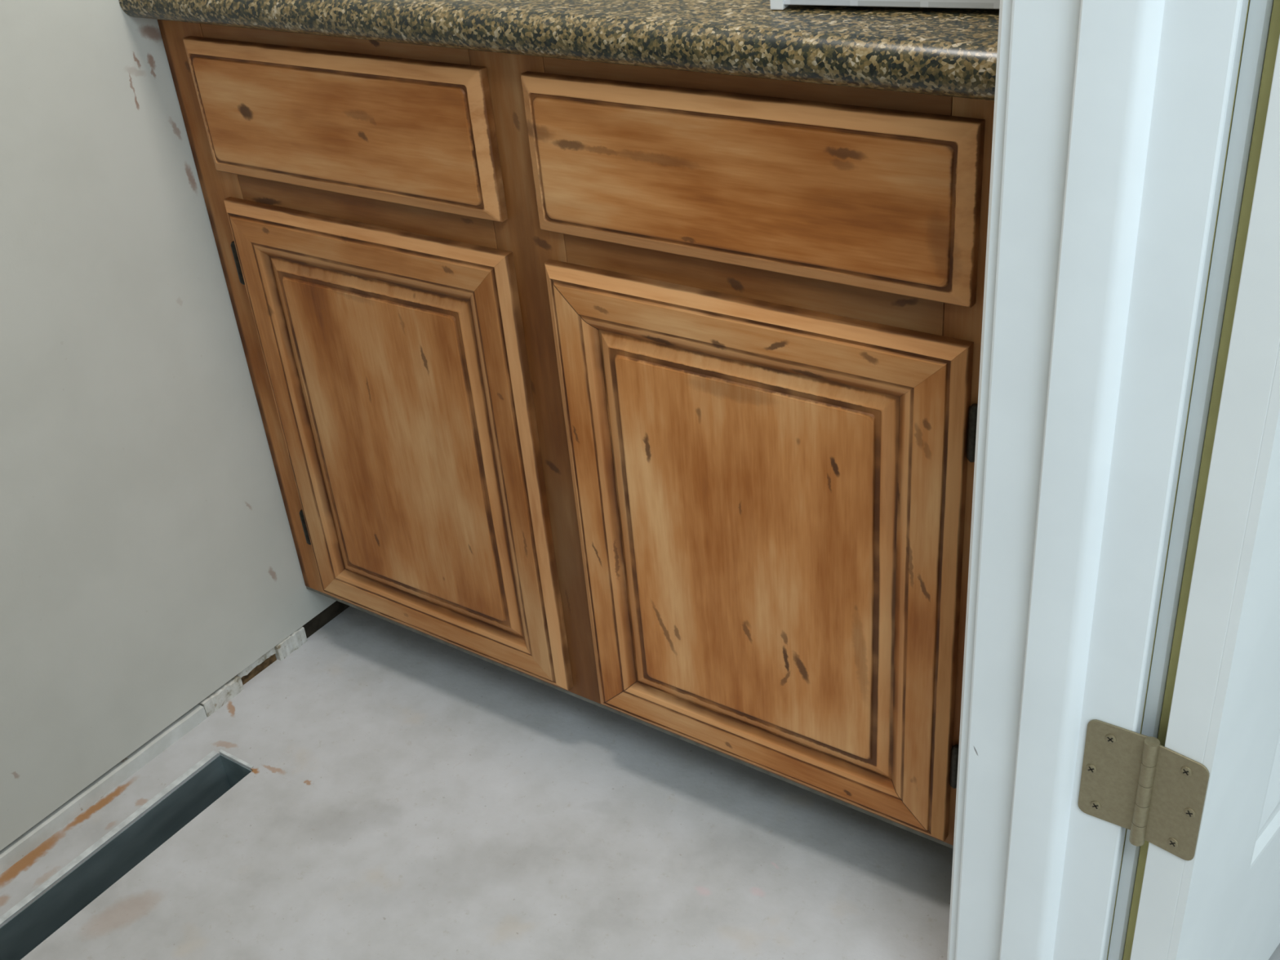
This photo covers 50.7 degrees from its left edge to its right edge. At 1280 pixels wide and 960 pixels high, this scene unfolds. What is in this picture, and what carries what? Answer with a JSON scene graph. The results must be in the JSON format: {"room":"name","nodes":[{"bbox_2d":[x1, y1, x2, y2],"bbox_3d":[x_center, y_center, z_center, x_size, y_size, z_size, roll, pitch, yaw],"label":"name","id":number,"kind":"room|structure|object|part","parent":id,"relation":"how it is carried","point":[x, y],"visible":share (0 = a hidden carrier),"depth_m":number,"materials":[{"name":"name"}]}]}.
{"room":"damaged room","nodes":[
{"label":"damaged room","id":0,"kind":"room"},
{"bbox_2d":[0,0,335,850],"bbox_3d":[-0.931,-0.527,0.868,0.013,2.414,2.520,16,38,31],"label":"wall","id":1,"kind":"structure","parent":0,"point":[148,557],"depth_m":1.57,"materials":[{"name":"white paint"}]},
{"bbox_2d":[0,703,207,874],"bbox_3d":[-1.061,0.706,1.224,0.017,0.020,1.694,16,38,31],"label":"trim","id":2,"kind":"structure","parent":1,"relation":"attached to","point":[32,838],"depth_m":1.68,"materials":[{"name":"white paint"}]},
{"bbox_2d":[198,675,244,716],"bbox_3d":[-0.566,0.289,1.821,0.016,0.023,0.064,16,38,31],"label":"trim","id":3,"kind":"structure","parent":1,"relation":"attached to","point":[215,700],"depth_m":1.82,"materials":[{"name":"paint"}]},
{"bbox_2d":[236,647,275,677],"bbox_3d":[-0.531,0.250,1.863,0.011,0.015,0.066,16,38,31],"label":"trim","id":4,"kind":"structure","parent":1,"relation":"attached to","point":[272,651],"depth_m":1.86,"materials":[{"name":"paint"}]},
{"bbox_2d":[240,653,276,684],"bbox_3d":[-0.532,0.261,1.871,0.008,0.013,0.065,16,38,31],"label":"trim","id":5,"kind":"structure","parent":1,"relation":"attached to","point":[272,659],"depth_m":1.87,"materials":[{"name":"brown wood"}]},
{"bbox_2d":[274,626,307,661],"bbox_3d":[-0.495,0.229,1.906,0.016,0.026,0.051,16,38,31],"label":"trim","id":6,"kind":"structure","parent":1,"relation":"attached to","point":[295,641],"depth_m":1.90,"materials":[{"name":"paint"}]},
{"bbox_2d":[302,600,350,638],"bbox_3d":[-0.339,0.055,2.165,0.098,0.025,0.641,16,38,31],"label":"trim","id":7,"kind":"structure","parent":1,"relation":"attached to","point":[337,607],"depth_m":1.95,"materials":[{"name":"brown wood"}]},
{"bbox_2d":[0,606,1279,959],"bbox_3d":[0.394,1.306,0.327,4.200,0.300,3.750,16,38,31],"label":"floor","id":8,"kind":"structure","parent":0,"point":[407,794],"depth_m":1.56,"materials":[{"name":"concrete"}]},
{"bbox_2d":[0,749,253,959],"bbox_3d":[-0.623,0.532,1.640,0.073,0.193,0.405,16,38,31],"label":"duct","id":9,"kind":"object","parent":8,"relation":"in","point":[35,923],"visible":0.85,"depth_m":1.64,"materials":[{"name":"metal"}]},
{"bbox_2d":[157,19,994,848],"bbox_3d":[0.091,-0.162,1.644,1.037,0.866,0.620,16,38,31],"label":"base cabinet","id":10,"kind":"object","parent":8,"relation":"on","point":[647,396],"visible":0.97,"depth_m":1.34,"materials":[{"name":"brown wood"}]},
{"bbox_3d":[-0.311,-0.440,1.370,0.382,0.040,0.019,16,38,31],"label":"rail","id":11,"kind":"part","parent":10,"relation":"part of","materials":[{"name":"brown wood"}]},
{"bbox_3d":[-0.317,-0.367,1.397,0.426,0.150,0.018,16,38,31],"label":"drawer","id":12,"kind":"part","parent":10,"relation":"part of","materials":[{"name":"brown wood"}]},
{"bbox_3d":[-0.305,-0.249,1.470,0.425,0.059,0.019,16,38,31],"label":"rail","id":13,"kind":"part","parent":10,"relation":"part of","materials":[{"name":"brown wood"}]},
{"bbox_3d":[-0.297,-0.294,1.460,0.382,0.077,0.019,16,38,31],"label":"rail","id":14,"kind":"part","parent":10,"relation":"part of","materials":[{"name":"brown wood"}]},
{"bbox_3d":[-0.285,-0.034,1.601,0.306,0.446,0.016,16,38,31],"label":"panel","id":15,"kind":"part","parent":10,"relation":"part of","materials":[{"name":"brown wood"}]},
{"bbox_3d":[-0.264,0.180,1.734,0.425,0.059,0.019,16,38,31],"label":"rail","id":16,"kind":"part","parent":10,"relation":"part of","materials":[{"name":"brown wood"}]},
{"bbox_3d":[-0.250,0.187,1.756,0.382,0.047,0.019,16,38,31],"label":"rail","id":17,"kind":"part","parent":10,"relation":"part of","materials":[{"name":"brown wood"}]},
{"bbox_2d":[119,0,999,100],"bbox_3d":[0.053,-0.545,1.407,1.038,0.039,0.660,16,38,31],"label":"countertop","id":18,"kind":"structure","parent":10,"relation":"on","point":[929,51],"depth_m":1.09,"materials":[{"name":"stone"}]},
{"bbox_2d":[769,0,999,9],"bbox_3d":[0.258,-0.449,1.088,0.257,0.096,0.192,10,35,24],"label":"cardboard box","id":19,"kind":"object","parent":18,"relation":"on","point":[775,4],"visible":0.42,"depth_m":1.05,"materials":[{"name":"white cardboard"}]},
{"bbox_3d":[0.079,-0.327,1.125,0.390,0.040,0.019,16,38,31],"label":"rail","id":20,"kind":"part","parent":10,"relation":"part of","materials":[{"name":"brown wood"}]},
{"bbox_3d":[0.109,0.080,1.354,0.319,0.446,0.016,16,38,31],"label":"panel","id":21,"kind":"part","parent":10,"relation":"part of","materials":[{"name":"brown wood"}]},
{"bbox_3d":[0.078,-0.253,1.150,0.438,0.150,0.018,16,38,31],"label":"drawer","id":22,"kind":"part","parent":10,"relation":"part of","materials":[{"name":"brown wood"}]},
{"bbox_3d":[0.093,-0.181,1.215,0.390,0.077,0.019,16,38,31],"label":"rail","id":23,"kind":"part","parent":10,"relation":"part of","materials":[{"name":"brown wood"}]},
{"bbox_3d":[0.089,-0.135,1.222,0.438,0.059,0.019,16,38,31],"label":"rail","id":24,"kind":"part","parent":10,"relation":"part of","materials":[{"name":"brown wood"}]},
{"bbox_3d":[0.140,0.300,1.511,0.390,0.047,0.019,16,38,31],"label":"rail","id":25,"kind":"part","parent":10,"relation":"part of","materials":[{"name":"brown wood"}]},
{"bbox_3d":[0.130,0.294,1.486,0.438,0.059,0.019,16,38,31],"label":"rail","id":26,"kind":"part","parent":10,"relation":"part of","materials":[{"name":"brown wood"}]},
{"bbox_3d":[0.469,-0.666,0.898,0.113,2.440,0.770,16,38,31],"label":"wall","id":27,"kind":"structure","parent":0,"visible":0},
{"bbox_2d":[946,0,1279,959],"bbox_3d":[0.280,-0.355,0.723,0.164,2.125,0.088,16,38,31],"label":"trim","id":28,"kind":"structure","parent":27,"relation":"attached to","point":[1112,118],"depth_m":0.88,"materials":[{"name":"white paint"}]},
{"bbox_3d":[0.221,-0.369,0.764,0.016,2.115,0.057,16,38,31],"label":"casing","id":29,"kind":"part","parent":28,"relation":"part of","materials":[{"name":"white paint"}]},
{"bbox_3d":[0.344,-0.342,0.701,0.014,2.115,0.057,16,38,31],"label":"casing","id":30,"kind":"part","parent":28,"relation":"part of","materials":[{"name":"white paint"}]},
{"bbox_2d":[1078,35,1279,959],"bbox_3d":[0.582,-0.449,0.896,0.091,2.026,0.773,24,42,39],"label":"door","id":31,"kind":"structure","parent":27,"relation":"in","point":[1223,903],"depth_m":0.95,"materials":[{"name":"white paint"}]},
{"bbox_3d":[0.370,0.230,0.999,0.090,0.101,0.011,19,39,34],"label":"door hinge","id":32,"kind":"part","parent":31,"relation":"part of","materials":[{"name":"beige metal"}]},
{"bbox_3d":[0.388,0.235,0.983,0.043,0.095,0.002,24,42,39],"label":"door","id":33,"kind":"part","parent":31,"relation":"part of","materials":[{"name":"metal"}]},
{"bbox_3d":[0.557,0.051,1.053,0.006,0.555,0.200,24,42,39],"label":"panel","id":34,"kind":"part","parent":31,"relation":"part of","materials":[{"name":"white paint"}]}
]}

